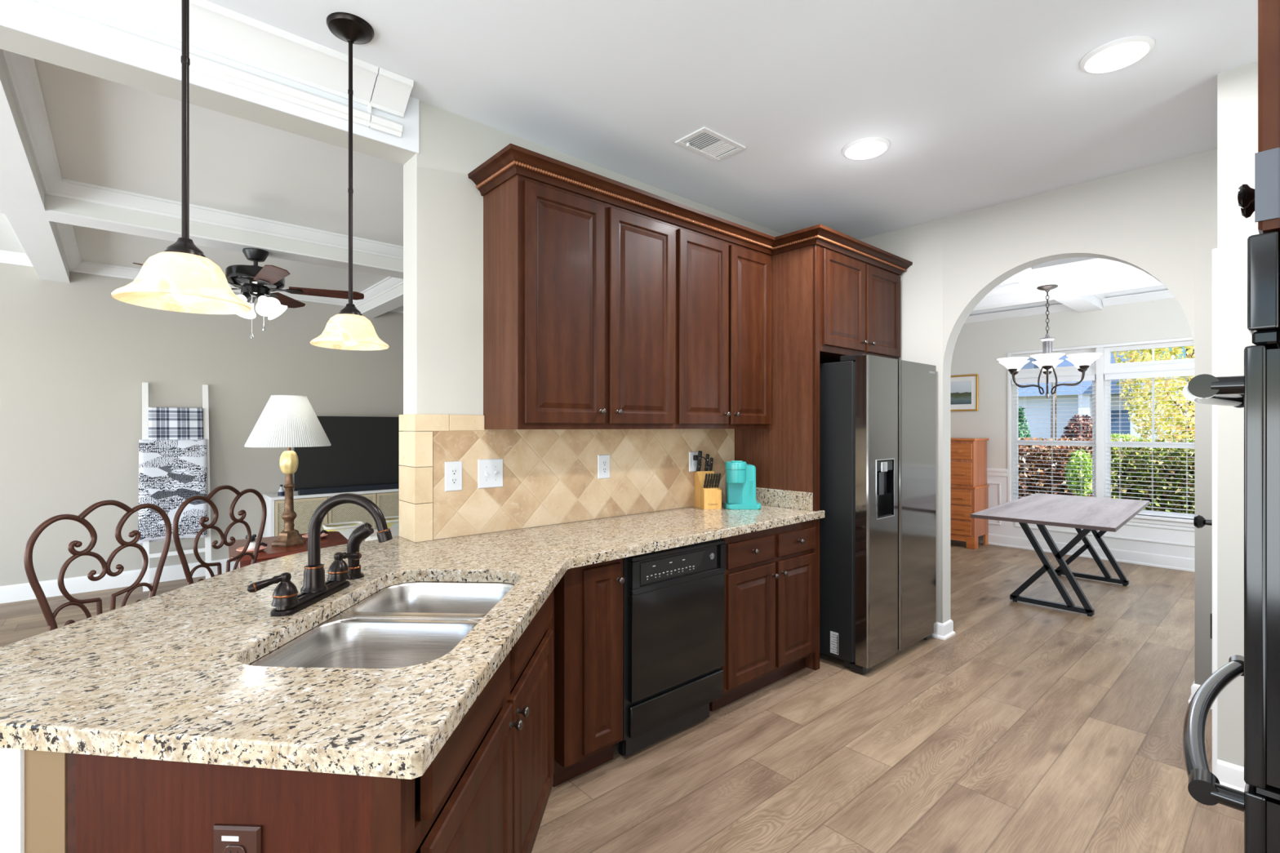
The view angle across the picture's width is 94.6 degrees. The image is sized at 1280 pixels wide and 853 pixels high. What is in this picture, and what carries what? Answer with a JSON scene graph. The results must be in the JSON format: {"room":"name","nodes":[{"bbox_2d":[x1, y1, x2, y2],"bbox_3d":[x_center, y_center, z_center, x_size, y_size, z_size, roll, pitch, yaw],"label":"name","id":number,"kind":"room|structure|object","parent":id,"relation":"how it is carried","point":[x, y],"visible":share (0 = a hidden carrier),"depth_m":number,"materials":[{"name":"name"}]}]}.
{"room":"kitchen","nodes":[
{"label":"kitchen","id":0,"kind":"room"},
{"bbox_2d":[24,750,66,852],"bbox_3d":[-0.935,0.959,1.807,0.069,0.872,1.684,0,0,3],"label":"wall","id":1,"kind":"structure","parent":0,"point":[45,772],"depth_m":0.96,"materials":[{"name":"beige paint"}]},
{"bbox_2d":[0,747,24,852],"bbox_3d":[-1.057,0.959,1.809,0.174,0.872,1.690,0,0,3],"label":"trim","id":2,"kind":"structure","parent":1,"relation":"attached to","point":[11,760],"depth_m":0.96,"materials":[{"name":"white paint"}]},
{"bbox_2d":[0,262,403,586],"bbox_3d":[-4.467,-0.055,5.294,8.300,2.900,0.150,0,0,-41],"label":"wall","id":3,"kind":"structure","parent":0,"point":[76,358],"depth_m":5.15,"materials":[{"name":"paint"}]},
{"bbox_2d":[0,558,237,604],"bbox_3d":[-4.450,1.327,5.199,8.200,0.135,0.015,0,0,-41],"label":"baseboard","id":4,"kind":"structure","parent":3,"relation":"attached to","point":[20,592],"depth_m":5.03,"materials":[{"name":"white paint"}]},
{"bbox_2d":[0,48,403,313],"bbox_3d":[-3.062,-1.343,3.624,8.200,0.085,4.213,0,0,-41],"label":"trim","id":5,"kind":"structure","parent":3,"relation":"attached to","point":[21,71],"depth_m":3.70,"materials":[{"name":"white paint"}]},
{"bbox_2d":[0,25,782,542],"bbox_3d":[-1.617,0.005,1.985,8.200,2.780,0.157,0,0,-41],"label":"wall","id":6,"kind":"structure","parent":0,"point":[443,207],"depth_m":2.55,"materials":[{"name":"beige paint"}]},
{"bbox_2d":[0,0,418,153],"bbox_3d":[-2.818,-1.282,0.733,4.742,0.185,0.122,0,0,-41],"label":"trim","id":7,"kind":"structure","parent":6,"relation":"attached to","point":[214,28],"depth_m":2.00,"materials":[{"name":"white paint"}]},
{"bbox_2d":[367,66,413,137],"bbox_3d":[-0.990,-1.280,2.342,0.137,0.187,0.126,0,0,-41],"label":"trim","id":8,"kind":"structure","parent":6,"relation":"attached to","point":[391,92],"depth_m":2.34,"materials":[{"name":"white paint"}]},
{"bbox_2d":[399,413,734,542],"bbox_3d":[-0.223,0.213,3.210,2.067,0.534,0.188,0,0,-41],"label":"tile backsplash","id":9,"kind":"structure","parent":6,"relation":"attached to","point":[550,476],"depth_m":2.86,"materials":[{"name":"tile"}]},
{"bbox_2d":[444,461,462,491],"bbox_3d":[-0.809,0.214,2.566,0.078,0.128,0.009,0,0,-41],"label":"wall outlet","id":10,"kind":"object","parent":9,"relation":"attached to","point":[453,469],"visible":1,"depth_m":2.56,"materials":[{"name":"white plastic"}]},
{"bbox_2d":[450,467,457,475],"bbox_3d":[-0.807,0.195,2.564,0.033,0.033,0.002,0,0,-41],"label":"receptacle","id":11,"kind":"object","parent":10,"relation":"attached to","point":[454,471],"depth_m":2.56,"materials":[{"name":"white plastic"}]},
{"bbox_2d":[450,476,457,484],"bbox_3d":[-0.807,0.234,2.564,0.033,0.033,0.002,0,0,-41],"label":"receptacle","id":12,"kind":"object","parent":10,"relation":"attached to","point":[454,480],"depth_m":2.56,"materials":[{"name":"white plastic"}]},
{"bbox_2d":[477,458,502,488],"bbox_3d":[-0.674,0.211,2.679,0.124,0.130,0.019,0,0,-41],"label":"light switch","id":13,"kind":"object","parent":9,"relation":"attached to","point":[490,472],"visible":1,"depth_m":2.68,"materials":[{"name":"white plastic"}]},
{"bbox_2d":[597,454,609,479],"bbox_3d":[-0.189,0.209,3.113,0.080,0.126,0.009,0,0,-41],"label":"wall outlet","id":14,"kind":"object","parent":9,"relation":"attached to","point":[603,460],"visible":1,"depth_m":3.11,"materials":[{"name":"white plastic"}]},
{"bbox_2d":[601,460,607,473],"bbox_3d":[-0.187,0.209,3.111,0.032,0.066,0.003,0,0,-41],"label":"receptacle","id":15,"kind":"object","parent":14,"relation":"attached to","point":[604,463],"depth_m":3.11,"materials":[{"name":"white plastic"}]},
{"bbox_2d":[688,451,697,471],"bbox_3d":[0.327,0.209,3.567,0.080,0.120,0.009,0,0,-41],"label":"wall outlet","id":16,"kind":"object","parent":9,"relation":"attached to","point":[692,464],"visible":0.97,"depth_m":3.56,"materials":[{"name":"white plastic"}]},
{"bbox_2d":[692,456,696,466],"bbox_3d":[0.328,0.209,3.565,0.032,0.066,0.003,0,0,-41],"label":"receptacle","id":17,"kind":"object","parent":16,"relation":"attached to","point":[694,462],"depth_m":3.56,"materials":[{"name":"white plastic"}]},
{"bbox_2d":[693,455,709,466],"bbox_3d":[0.418,0.323,3.602,0.215,0.306,0.060,0,0,-41],"label":"power cord","id":18,"kind":"object","parent":9,"relation":"attached to","point":[695,457],"visible":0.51,"depth_m":3.54,"materials":[{"name":"black plastic"}]},
{"bbox_2d":[483,174,675,429],"bbox_3d":[-0.247,-0.527,2.848,0.919,1.075,0.359,0,0,-41],"label":"upper cabinet","id":19,"kind":"object","parent":6,"relation":"attached to","point":[579,290],"visible":0.99,"depth_m":2.64,"materials":[{"name":"brown wood"}]},
{"bbox_2d":[467,142,912,275],"bbox_3d":[0.562,-1.087,3.345,2.940,0.080,0.683,0,0,-41],"label":"crown molding","id":20,"kind":"structure","parent":19,"relation":"attached to","point":[513,160],"depth_m":2.92,"materials":[{"name":"brown wood"}]},
{"bbox_2d":[675,224,772,429],"bbox_3d":[0.409,-0.527,3.426,0.832,1.075,0.359,0,0,-41],"label":"upper cabinet","id":21,"kind":"object","parent":6,"relation":"attached to","point":[723,289],"visible":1,"depth_m":3.27,"materials":[{"name":"brown wood"}]},
{"bbox_2d":[0,58,1127,293],"bbox_3d":[-0.417,-1.455,3.331,11.780,0.140,8.150,0,0,-41],"label":"ceiling","id":22,"kind":"structure","parent":0,"point":[106,133],"depth_m":3.19,"materials":[{"name":"paint"}]},
{"bbox_2d":[0,57,1163,318],"bbox_3d":[-0.417,-1.305,3.331,11.780,0.200,8.150,0,0,-41],"label":"ceiling beams","id":23,"kind":"structure","parent":22,"relation":"attached to","point":[21,202],"depth_m":3.91,"materials":[{"name":"white paint"}]},
{"bbox_2d":[133,248,364,338],"bbox_3d":[-2.593,-0.900,4.009,1.294,0.608,1.248,0,0,-41],"label":"ceiling fan","id":24,"kind":"object","parent":23,"relation":"hanging from","point":[255,282],"visible":0.84,"depth_m":4.00,"materials":[{"name":"brown wood"}]},
{"bbox_2d":[240,293,251,300],"bbox_3d":[-2.662,-0.881,3.984,0.051,0.064,0.064,0,0,22],"label":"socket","id":25,"kind":"object","parent":24,"relation":"attached to","point":[245,296],"depth_m":3.97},
{"bbox_2d":[246,297,254,303],"bbox_3d":[-2.686,-0.881,4.073,0.064,0.064,0.051,0,0,22],"label":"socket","id":26,"kind":"object","parent":24,"relation":"attached to","point":[249,301],"depth_m":4.06,"materials":[{"name":"silver metal"}]},
{"bbox_2d":[996,284,1102,399],"bbox_3d":[3.582,-0.740,5.191,0.809,0.990,0.803,0,0,-41],"label":"chandelier","id":27,"kind":"object","parent":23,"relation":"hanging from","point":[1047,361],"visible":1,"depth_m":5.15,"materials":[{"name":"white glass"}]},
{"bbox_2d":[0,539,1244,852],"bbox_3d":[-0.113,1.445,3.100,11.930,0.100,9.200,0,0,-41],"label":"floor","id":28,"kind":"structure","parent":0,"point":[1028,728],"depth_m":2.56,"materials":[{"name":"brown wood"}]},
{"bbox_2d":[23,499,171,631],"bbox_3d":[-1.520,0.816,1.870,0.461,1.160,0.445,0,0,9],"label":"bar stool","id":29,"kind":"object","parent":28,"relation":"on","point":[50,617],"visible":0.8,"depth_m":1.86,"materials":[{"name":"brown metal"}]},
{"bbox_2d":[142,382,211,591],"bbox_3d":[-4.124,0.501,5.260,0.472,1.790,0.311,0,0,-41],"label":"blanket ladder","id":30,"kind":"object","parent":28,"relation":"on","point":[207,549],"visible":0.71,"depth_m":5.29,"materials":[{"name":"white paint"}]},
{"bbox_2d":[137,439,207,543],"bbox_3d":[-4.134,0.552,5.232,0.479,0.887,0.259,0,0,-41],"label":"blanket","id":31,"kind":"object","parent":30,"relation":"hanging from","point":[171,472],"visible":0.93,"depth_m":5.19,"materials":[{"name":"white fabric"}]},
{"bbox_2d":[148,407,203,439],"bbox_3d":[-4.167,0.066,5.308,0.387,0.484,0.151,0,0,-41],"label":"plaid blanket","id":32,"kind":"object","parent":30,"relation":"hanging from","point":[164,423],"visible":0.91,"depth_m":5.29,"materials":[{"name":"white fabric"}]},
{"bbox_2d":[172,484,266,585],"bbox_3d":[-1.486,0.816,2.362,0.461,1.160,0.445,0,0,8],"label":"bar stool","id":33,"kind":"object","parent":28,"relation":"on","point":[188,573],"visible":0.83,"depth_m":2.35,"materials":[{"name":"brown metal"}]},
{"bbox_2d":[228,531,347,568],"bbox_3d":[-2.166,1.055,3.651,0.620,0.680,0.600,0,0,-35],"label":"side table","id":34,"kind":"object","parent":28,"relation":"on","point":[333,538],"visible":0.13,"depth_m":3.49,"materials":[{"name":"brown wood"}]},
{"bbox_2d":[235,533,266,553],"bbox_3d":[-2.230,0.665,3.393,0.152,0.097,0.150,0,0,-41],"label":"figurine","id":35,"kind":"object","parent":34,"relation":"on","point":[251,548],"visible":0.75,"depth_m":3.38,"materials":[{"name":"pink ceramic"}]},
{"bbox_2d":[244,395,331,547],"bbox_3d":[-2.137,0.263,3.595,0.454,0.904,0.454,0,0,-41],"label":"table lamp","id":36,"kind":"object","parent":34,"relation":"on","point":[288,421],"visible":1,"depth_m":3.51,"materials":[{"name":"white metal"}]},
{"bbox_2d":[302,529,328,539],"bbox_3d":[-2.091,0.665,3.802,0.152,0.097,0.150,0,0,-41],"label":"figurine","id":37,"kind":"object","parent":34,"relation":"on","point":[324,533],"visible":0.16,"depth_m":3.81,"materials":[{"name":"pink ceramic"}]},
{"bbox_2d":[66,588,554,852],"bbox_3d":[-0.603,0.959,1.580,0.613,0.872,1.277,0,0,3],"label":"base cabinet","id":38,"kind":"object","parent":28,"relation":"on","point":[488,788],"visible":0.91,"depth_m":0.96,"materials":[{"name":"brown wood"}]},
{"bbox_2d":[213,823,262,852],"bbox_3d":[-0.643,0.698,0.940,0.078,0.122,0.012,0,0,3],"label":"outlet","id":39,"kind":"object","parent":38,"relation":"attached to","point":[227,838],"visible":1,"depth_m":0.94,"materials":[{"name":"plastic"}]},
{"bbox_2d":[222,844,246,852],"bbox_3d":[-0.643,0.678,0.936,0.037,0.029,0.003,0,0,3],"label":"receptacle","id":40,"kind":"object","parent":39,"relation":"attached to","point":[226,848],"depth_m":0.94,"materials":[{"name":"brown plastic"}]},
{"bbox_2d":[0,487,824,779],"bbox_3d":[-0.360,0.449,2.402,1.531,0.144,3.432,0,0,29],"label":"countertop","id":41,"kind":"structure","parent":38,"relation":"on","point":[168,676],"depth_m":1.17,"materials":[{"name":"beige stone"}]},
{"bbox_2d":[246,493,392,617],"bbox_3d":[-0.906,0.333,1.640,0.336,0.296,0.295,0,0,-42],"label":"kitchen faucet","id":42,"kind":"object","parent":41,"relation":"on","point":[286,600],"visible":1,"depth_m":1.64,"materials":[{"name":"brown metal"}]},
{"bbox_2d":[346,522,373,579],"bbox_3d":[-0.900,0.393,1.889,0.093,0.174,0.062,0,0,3],"label":"sprayer","id":43,"kind":"object","parent":41,"relation":"on","point":[361,533],"visible":0.88,"depth_m":1.87,"materials":[{"name":"brown metal"}]},
{"bbox_2d":[248,581,515,668],"bbox_3d":[-0.622,0.617,1.587,0.490,0.191,0.839,0,0,3],"label":"sink","id":44,"kind":"object","parent":41,"relation":"in","point":[409,624],"visible":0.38,"depth_m":1.60,"materials":[{"name":"silver metal"}]},
{"bbox_2d":[248,613,483,668],"bbox_3d":[-0.630,0.617,1.405,0.490,0.191,0.475,0,0,3],"label":"basin","id":45,"kind":"object","parent":44,"relation":"in","point":[348,641],"depth_m":1.60,"materials":[{"name":"silver metal"}]},
{"bbox_2d":[338,581,515,620],"bbox_3d":[-0.612,0.612,1.806,0.490,0.181,0.400,0,0,3],"label":"basin","id":46,"kind":"object","parent":44,"relation":"in","point":[418,600],"depth_m":1.96,"materials":[{"name":"silver metal"}]},
{"bbox_2d":[694,471,721,509],"bbox_3d":[0.404,0.373,3.518,0.110,0.214,0.150,0,0,-16],"label":"knife block","id":47,"kind":"object","parent":41,"relation":"on","point":[705,498],"visible":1,"depth_m":3.46,"materials":[{"name":"brown wood"}]},
{"bbox_2d":[696,450,702,471],"bbox_3d":[0.355,0.233,3.551,0.026,0.181,0.054,0,0,-16],"label":"kitchen knife","id":48,"kind":"object","parent":47,"relation":"in","point":[700,452],"visible":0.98,"depth_m":3.54,"materials":[{"name":"black metal"}]},
{"bbox_2d":[703,473,707,488],"bbox_3d":[0.379,0.340,3.454,0.012,0.140,0.073,0,0,-16],"label":"kitchen knife","id":49,"kind":"object","parent":47,"relation":"in","point":[706,474],"visible":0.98,"depth_m":3.44,"materials":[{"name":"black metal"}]},
{"bbox_2d":[704,453,709,471],"bbox_3d":[0.403,0.242,3.566,0.022,0.159,0.048,0,0,-16],"label":"kitchen knife","id":50,"kind":"object","parent":47,"relation":"in","point":[706,467],"visible":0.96,"depth_m":3.55,"materials":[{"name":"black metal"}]},
{"bbox_2d":[706,473,710,488],"bbox_3d":[0.395,0.340,3.459,0.012,0.140,0.073,0,0,-16],"label":"kitchen knife","id":51,"kind":"object","parent":47,"relation":"in","point":[708,474],"visible":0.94,"depth_m":3.44,"materials":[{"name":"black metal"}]},
{"bbox_2d":[708,473,713,488],"bbox_3d":[0.411,0.340,3.464,0.012,0.140,0.073,0,0,-16],"label":"kitchen knife","id":52,"kind":"object","parent":47,"relation":"in","point":[712,474],"visible":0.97,"depth_m":3.44,"materials":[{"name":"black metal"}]},
{"bbox_2d":[708,457,713,471],"bbox_3d":[0.428,0.251,3.566,0.020,0.135,0.042,0,0,-16],"label":"kitchen knife","id":53,"kind":"object","parent":47,"relation":"in","point":[711,461],"visible":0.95,"depth_m":3.56,"materials":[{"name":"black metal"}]},
{"bbox_2d":[711,473,715,488],"bbox_3d":[0.427,0.340,3.468,0.012,0.140,0.073,0,0,-16],"label":"kitchen knife","id":54,"kind":"object","parent":47,"relation":"in","point":[714,474],"visible":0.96,"depth_m":3.45,"materials":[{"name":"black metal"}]},
{"bbox_2d":[714,473,718,488],"bbox_3d":[0.444,0.340,3.473,0.012,0.140,0.073,0,0,-16],"label":"kitchen knife","id":55,"kind":"object","parent":47,"relation":"in","point":[717,474],"visible":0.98,"depth_m":3.46,"materials":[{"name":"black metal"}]},
{"bbox_2d":[716,473,720,488],"bbox_3d":[0.460,0.340,3.478,0.012,0.140,0.073,0,0,-16],"label":"kitchen knife","id":56,"kind":"object","parent":47,"relation":"in","point":[719,474],"visible":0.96,"depth_m":3.46,"materials":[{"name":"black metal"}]},
{"bbox_2d":[723,460,761,509],"bbox_3d":[0.605,0.338,3.494,0.213,0.285,0.206,0,0,1],"label":"coffee maker","id":57,"kind":"object","parent":41,"relation":"on","point":[740,477],"visible":1,"depth_m":3.46,"materials":[{"name":"teal plastic"}]},
{"bbox_2d":[262,488,399,542],"bbox_3d":[-2.870,1.028,6.287,1.890,0.735,0.432,0,0,-41],"label":"media console","id":58,"kind":"object","parent":28,"relation":"on","point":[387,500],"visible":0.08,"depth_m":5.82,"materials":[{"name":"white paint"}]},
{"bbox_2d":[277,484,284,496],"bbox_3d":[-3.412,0.603,5.617,0.057,0.112,0.057,0,0,-41],"label":"bottle","id":59,"kind":"object","parent":58,"relation":"on","point":[281,492],"visible":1,"depth_m":5.60,"materials":[{"name":"white plastic"}]},
{"bbox_2d":[293,416,399,491],"bbox_3d":[-2.869,0.275,6.282,1.435,0.770,0.180,0,0,-41],"label":"television","id":60,"kind":"object","parent":58,"relation":"on","point":[362,450],"visible":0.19,"depth_m":6.15,"materials":[{"name":"black plastic"}]},
{"bbox_2d":[297,483,399,495],"bbox_3d":[-2.883,0.631,6.097,1.140,0.055,0.050,0,0,-41],"label":"soundbar","id":61,"kind":"object","parent":58,"relation":"on","point":[391,486],"visible":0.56,"depth_m":5.99,"materials":[{"name":"black plastic"}]},
{"bbox_2d":[322,521,364,539],"bbox_3d":[-2.455,1.099,4.902,0.309,0.589,0.232,0,0,-35],"label":"hamper","id":62,"kind":"object","parent":28,"relation":"on","point":[346,529],"visible":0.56,"depth_m":4.83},
{"bbox_2d":[364,527,399,541],"bbox_3d":[-1.910,1.117,4.782,0.540,0.555,0.400,0,0,-33],"label":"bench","id":63,"kind":"object","parent":28,"relation":"on","point":[395,531],"visible":0.04,"depth_m":4.66,"materials":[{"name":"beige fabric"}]},
{"bbox_2d":[384,515,399,528],"bbox_3d":[-2.150,1.099,5.251,0.328,0.589,0.251,0,0,-35],"label":"hamper","id":64,"kind":"object","parent":28,"relation":"on","point":[392,522],"visible":0.08,"depth_m":5.13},
{"bbox_2d":[552,558,624,786],"bbox_3d":[-0.364,0.959,2.543,0.294,0.872,0.661,0,0,-41],"label":"base cabinet","id":65,"kind":"object","parent":28,"relation":"on","point":[588,598],"visible":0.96,"depth_m":2.30,"materials":[{"name":"brown wood"}]},
{"bbox_2d":[618,537,725,756],"bbox_3d":[-0.015,0.961,2.840,0.610,0.868,0.599,0,0,-41],"label":"dishwasher","id":66,"kind":"object","parent":28,"relation":"on","point":[673,599],"visible":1,"depth_m":2.59,"materials":[{"name":"black metal"}]},
{"bbox_2d":[710,519,816,711],"bbox_3d":[0.516,0.959,3.319,0.807,0.872,0.661,0,0,-41],"label":"base cabinet","id":67,"kind":"object","parent":28,"relation":"on","point":[771,574],"visible":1,"depth_m":3.06,"materials":[{"name":"brown wood"}]},
{"bbox_2d":[734,244,900,670],"bbox_3d":[1.212,0.165,3.933,1.040,2.460,0.661,0,0,-41],"label":"tall cabinet","id":68,"kind":"object","parent":28,"relation":"on","point":[828,304],"visible":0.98,"depth_m":3.53,"materials":[{"name":"brown wood"}]},
{"bbox_2d":[819,354,936,674],"bbox_3d":[1.338,0.492,3.884,0.907,1.806,0.822,0,0,-41],"label":"refrigerator","id":69,"kind":"object","parent":28,"relation":"on","point":[877,415],"visible":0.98,"depth_m":3.44,"materials":[{"name":"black metal"}]},
{"bbox_2d":[831,634,837,653],"bbox_3d":[1.131,1.260,3.434,0.001,0.110,0.044,0,0,-41],"label":"print","id":70,"kind":"object","parent":69,"relation":"attached to","point":[833,637],"depth_m":3.43},
{"bbox_2d":[950,437,989,549],"bbox_3d":[3.779,0.764,7.084,0.472,1.262,0.594,0,0,-41],"label":"dresser","id":71,"kind":"object","parent":28,"relation":"on","point":[969,488],"visible":0.52,"depth_m":6.85,"materials":[{"name":"orange wood"}]},
{"bbox_2d":[970,493,1149,616],"bbox_3d":[3.459,1.020,4.779,1.987,0.750,0.846,0,0,-44],"label":"dining table","id":72,"kind":"object","parent":28,"relation":"on","point":[1093,514],"visible":1,"depth_m":4.56,"materials":[{"name":"grey wood"}]},
{"bbox_2d":[1237,0,1279,234],"bbox_3d":[1.266,0.165,0.771,0.761,2.460,0.682,0,0,-41],"label":"tall cabinet","id":73,"kind":"object","parent":28,"relation":"on","point":[1264,199],"visible":0.97,"depth_m":0.74,"materials":[{"name":"brown wood"}]},
{"bbox_2d":[1182,231,1279,852],"bbox_3d":[1.229,0.405,0.814,0.758,1.310,0.696,0,0,-41],"label":"wall oven","id":74,"kind":"object","parent":73,"relation":"in","point":[1257,391],"visible":1,"depth_m":0.75,"materials":[{"name":"black metal"}]},
{"bbox_2d":[206,0,1257,239],"bbox_3d":[-0.265,-1.435,0.353,8.070,0.120,4.080,0,0,-41],"label":"ceiling","id":75,"kind":"structure","parent":0,"point":[978,104],"depth_m":2.38,"materials":[{"name":"paint"}]},
{"bbox_2d":[111,0,251,314],"bbox_3d":[-1.001,-0.823,1.300,0.244,1.105,0.244,0,0,-41],"label":"pendant light","id":76,"kind":"object","parent":75,"relation":"hanging from","point":[180,277],"visible":1,"depth_m":1.29,"materials":[{"name":"beige glass"}]},
{"bbox_2d":[310,12,389,350],"bbox_3d":[-0.995,-0.827,2.029,0.244,1.097,0.244,0,0,-41],"label":"pendant light","id":77,"kind":"object","parent":75,"relation":"hanging from","point":[348,330],"visible":1,"depth_m":2.01,"materials":[{"name":"brown metal"}]},
{"bbox_2d":[675,126,746,161],"bbox_3d":[0.344,-1.364,2.869,0.300,0.022,0.194,0,0,-41],"label":"ceiling vent","id":78,"kind":"object","parent":75,"relation":"in","point":[711,144],"visible":1,"depth_m":2.86,"materials":[{"name":"white metal"}]},
{"bbox_2d":[841,136,890,159],"bbox_3d":[1.112,-1.363,2.908,0.224,0.024,0.224,0,0,-41],"label":"recessed light","id":79,"kind":"object","parent":75,"relation":"in","point":[867,148],"visible":1,"depth_m":2.87,"materials":[{"name":"white paint"}]},
{"bbox_2d":[845,141,886,159],"bbox_3d":[1.112,-1.360,2.908,0.189,0.018,0.189,0,0,-41],"label":"diffuser","id":80,"kind":"object","parent":79,"relation":"attached to","point":[855,150],"depth_m":2.88,"materials":[{"name":"white plastic"}]},
{"bbox_2d":[1080,35,1155,74],"bbox_3d":[1.756,-1.363,2.177,0.216,0.024,0.216,0,0,-41],"label":"recessed light","id":81,"kind":"object","parent":75,"relation":"in","point":[1120,53],"visible":1,"depth_m":2.15,"materials":[{"name":"white paint"}]},
{"bbox_2d":[1085,41,1148,73],"bbox_3d":[1.756,-1.360,2.177,0.182,0.018,0.182,0,0,-41],"label":"diffuser","id":82,"kind":"object","parent":81,"relation":"attached to","point":[1110,56],"depth_m":2.16,"materials":[{"name":"white plastic"}]},
{"bbox_2d":[859,149,1217,684],"bbox_3d":[2.474,-0.030,3.447,0.130,2.850,5.100,0,0,-41],"label":"wall","id":83,"kind":"structure","parent":0,"point":[1159,220],"depth_m":3.35,"materials":[{"name":"beige paint"}]},
{"bbox_2d":[932,533,1212,709],"bbox_3d":[3.709,1.330,4.736,3.732,0.130,4.800,0,0,-41],"label":"baseboard","id":84,"kind":"structure","parent":83,"relation":"attached to","point":[1187,564],"depth_m":6.02,"materials":[{"name":"white paint"}]},
{"bbox_2d":[986,467,1194,558],"bbox_3d":[3.766,0.943,4.786,3.580,0.905,4.800,0,0,-41],"label":"trim","id":85,"kind":"structure","parent":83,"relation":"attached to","point":[1157,539],"depth_m":6.11,"materials":[{"name":"white paint"}]},
{"bbox_2d":[968,264,1168,315],"bbox_3d":[3.766,-1.367,4.786,3.580,0.075,4.800,0,0,-41],"label":"trim","id":86,"kind":"structure","parent":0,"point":[1073,275],"depth_m":5.81,"materials":[{"name":"white paint"}]},
{"bbox_2d":[950,297,1193,519],"bbox_3d":[5.132,-0.055,6.057,0.150,2.900,4.900,0,0,-41],"label":"wall","id":87,"kind":"structure","parent":0,"point":[978,347],"depth_m":6.86,"materials":[{"name":"paint"}]},
{"bbox_2d":[950,373,977,411],"bbox_3d":[3.928,-0.417,7.292,0.022,0.445,0.455,0,0,-41],"label":"framed picture","id":88,"kind":"object","parent":87,"relation":"attached to","point":[963,388],"visible":0.59,"depth_m":7.24,"materials":[{"name":"gold metal"}]},
{"bbox_2d":[950,380,971,404],"bbox_3d":[3.927,-0.422,7.292,0.001,0.285,0.305,0,0,-41],"label":"print","id":89,"kind":"object","parent":88,"relation":"attached to","point":[960,390],"depth_m":7.27},
{"bbox_2d":[1011,348,1096,500],"bbox_3d":[4.632,0.028,6.617,0.080,1.735,0.800,0,0,-41],"label":"window","id":90,"kind":"structure","parent":87,"relation":"in","point":[1065,368],"depth_m":6.61,"materials":[{"name":"glass"}]},
{"bbox_2d":[1011,374,1095,497],"bbox_3d":[4.600,0.166,6.591,0.054,1.446,0.781,0,0,-41],"label":"window blind","id":91,"kind":"object","parent":90,"relation":"attached to","point":[1089,377],"visible":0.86,"depth_m":6.55,"materials":[{"name":"white plastic"}]},
{"bbox_2d":[964,289,1175,323],"bbox_3d":[5.082,-1.308,5.947,0.070,0.075,4.800,0,0,-41],"label":"trim","id":92,"kind":"structure","parent":87,"relation":"attached to","point":[1161,295],"depth_m":6.49,"materials":[{"name":"white paint"}]},
{"bbox_2d":[1007,337,1194,528],"bbox_3d":[4.883,0.050,6.278,0.170,1.840,1.760,0,0,-41],"label":"trim","id":93,"kind":"structure","parent":87,"relation":"attached to","point":[1168,521],"depth_m":6.25,"materials":[{"name":"white paint"}]},
{"bbox_2d":[1103,340,1194,519],"bbox_3d":[5.194,0.028,5.979,0.080,1.735,0.780,0,0,-41],"label":"window","id":94,"kind":"structure","parent":87,"relation":"in","point":[1174,356],"depth_m":6.00,"materials":[{"name":"glass"}]},
{"bbox_2d":[1104,369,1194,519],"bbox_3d":[5.164,0.166,5.951,0.054,1.446,0.761,0,0,-41],"label":"window blind","id":95,"kind":"object","parent":94,"relation":"attached to","point":[1186,373],"visible":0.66,"depth_m":5.94,"materials":[{"name":"white plastic"}]},
{"bbox_2d":[1217,61,1259,767],"bbox_3d":[3.181,0.010,1.896,0.860,2.770,1.838,0,0,-41],"label":"wall","id":96,"kind":"structure","parent":0,"point":[1237,88],"depth_m":2.27,"materials":[{"name":"beige paint"}]},
{"bbox_2d":[1193,515,1212,639],"bbox_3d":[2.535,0.371,2.609,0.642,2.028,0.083,0,0,-41],"label":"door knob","id":97,"kind":"structure","parent":96,"relation":"in","point":[1199,522],"depth_m":2.44,"materials":[{"name":"black metal"}]},
{"bbox_2d":[1212,248,1217,777],"bbox_3d":[2.560,0.345,2.586,0.770,2.100,0.018,0,0,-41],"label":"trim","id":98,"kind":"structure","parent":96,"relation":"attached to","point":[1214,251],"depth_m":2.33,"materials":[{"name":"white paint"}]},
{"bbox_2d":[1217,759,1245,791],"bbox_3d":[2.850,1.345,1.605,0.022,0.100,1.838,0,0,-41],"label":"baseboard","id":99,"kind":"structure","parent":96,"relation":"attached to","point":[1228,775],"depth_m":2.27,"materials":[{"name":"white paint"}]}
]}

